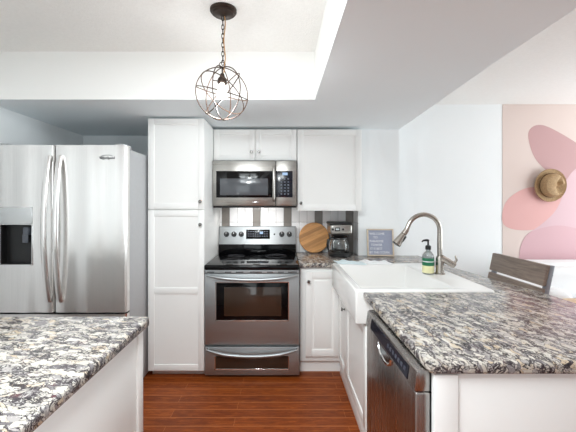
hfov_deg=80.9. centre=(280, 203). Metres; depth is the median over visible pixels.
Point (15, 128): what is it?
wall
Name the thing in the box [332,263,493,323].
sink
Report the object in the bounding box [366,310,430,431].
dishwasher
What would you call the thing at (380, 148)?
wall pier
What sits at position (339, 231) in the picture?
coffee maker
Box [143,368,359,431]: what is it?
floor
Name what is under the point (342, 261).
cloth
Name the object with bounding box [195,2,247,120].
pendant lamp
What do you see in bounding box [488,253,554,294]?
counter stool
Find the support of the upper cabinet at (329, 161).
attached to the wall pier
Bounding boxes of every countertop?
[0,317,148,431]
[296,252,575,373]
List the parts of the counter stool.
post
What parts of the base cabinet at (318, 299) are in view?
door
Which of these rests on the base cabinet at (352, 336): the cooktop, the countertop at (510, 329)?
the countertop at (510, 329)
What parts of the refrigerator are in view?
dispenser panel, dispenser lever, door, handle, handle, freezer drawer, door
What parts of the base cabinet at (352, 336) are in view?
door, door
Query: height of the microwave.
0.422 m
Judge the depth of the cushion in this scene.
2.98 m
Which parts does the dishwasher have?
control panel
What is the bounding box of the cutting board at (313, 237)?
[299,223,328,252]
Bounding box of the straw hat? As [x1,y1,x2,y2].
[534,169,566,201]
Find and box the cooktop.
[204,253,299,269]
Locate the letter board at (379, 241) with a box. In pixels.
[366,229,393,255]
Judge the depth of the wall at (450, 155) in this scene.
3.49 m
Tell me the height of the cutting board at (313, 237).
0.298 m
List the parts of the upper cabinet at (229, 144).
door, door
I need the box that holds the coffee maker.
[326,221,351,257]
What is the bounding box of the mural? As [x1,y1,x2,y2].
[502,104,575,258]
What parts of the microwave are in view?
handle, control panel, control frame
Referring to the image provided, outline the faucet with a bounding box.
[393,212,457,274]
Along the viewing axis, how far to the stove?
2.71 m
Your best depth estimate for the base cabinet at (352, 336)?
2.19 m
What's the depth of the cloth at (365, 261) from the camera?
2.71 m
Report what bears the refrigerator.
on the floor
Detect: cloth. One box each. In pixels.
[334,259,366,264]
[359,259,392,264]
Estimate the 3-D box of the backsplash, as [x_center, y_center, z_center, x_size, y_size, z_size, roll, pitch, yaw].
[0.060,0.240,3.345,1.354,0.520,0.290,0,0,0]
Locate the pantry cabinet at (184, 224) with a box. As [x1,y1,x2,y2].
[148,119,219,373]
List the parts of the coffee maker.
carafe handle, lid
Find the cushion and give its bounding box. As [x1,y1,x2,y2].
[551,266,575,297]
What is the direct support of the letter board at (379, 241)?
on the countertop at (510, 329)
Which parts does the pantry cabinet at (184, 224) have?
door, door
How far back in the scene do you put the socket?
1.78 m
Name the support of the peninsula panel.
on the floor
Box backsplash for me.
[220,208,358,255]
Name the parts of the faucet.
spout, lever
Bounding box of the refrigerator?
[0,144,148,377]
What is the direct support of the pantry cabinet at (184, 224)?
on the floor
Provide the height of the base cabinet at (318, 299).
0.874 m
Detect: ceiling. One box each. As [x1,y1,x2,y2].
[0,0,575,135]
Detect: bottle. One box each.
[422,239,433,274]
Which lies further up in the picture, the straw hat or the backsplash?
the straw hat
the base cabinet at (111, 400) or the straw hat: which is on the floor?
the base cabinet at (111, 400)
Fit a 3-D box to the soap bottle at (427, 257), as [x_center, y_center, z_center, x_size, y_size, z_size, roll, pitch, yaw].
[1.010,0.358,2.320,0.078,0.238,0.078,0,0,32]
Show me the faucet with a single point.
(441, 259)
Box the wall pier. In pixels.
[359,130,398,255]
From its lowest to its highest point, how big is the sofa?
0.850 m
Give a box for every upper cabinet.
[214,129,296,160]
[296,129,361,210]
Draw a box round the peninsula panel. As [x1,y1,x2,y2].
[431,373,575,431]
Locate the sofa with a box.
[497,259,575,298]
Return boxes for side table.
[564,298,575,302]
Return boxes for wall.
[0,107,82,145]
[83,104,501,277]
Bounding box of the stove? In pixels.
[204,226,299,374]
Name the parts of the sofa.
arm, backrest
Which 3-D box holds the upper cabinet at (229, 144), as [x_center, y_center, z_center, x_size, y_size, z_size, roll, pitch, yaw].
[-0.235,-0.537,3.235,0.758,0.285,0.370,0,0,0]
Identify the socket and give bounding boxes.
[213,66,226,84]
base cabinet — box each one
[33,331,142,431]
[299,268,339,370]
[339,297,373,431]
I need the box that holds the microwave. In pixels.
[212,161,295,207]
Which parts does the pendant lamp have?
bulb, chain, cord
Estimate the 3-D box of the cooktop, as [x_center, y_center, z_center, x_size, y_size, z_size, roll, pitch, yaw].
[-0.233,0.506,3.025,0.762,0.043,0.670,0,0,0]
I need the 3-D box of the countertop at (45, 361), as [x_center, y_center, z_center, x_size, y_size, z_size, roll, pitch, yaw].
[-1.300,0.505,0.523,1.471,0.038,1.887,0,0,0]
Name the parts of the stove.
drawer trim, drawer glass, oven door, window trim, handle, drawer, handle, riser glass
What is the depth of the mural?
3.48 m

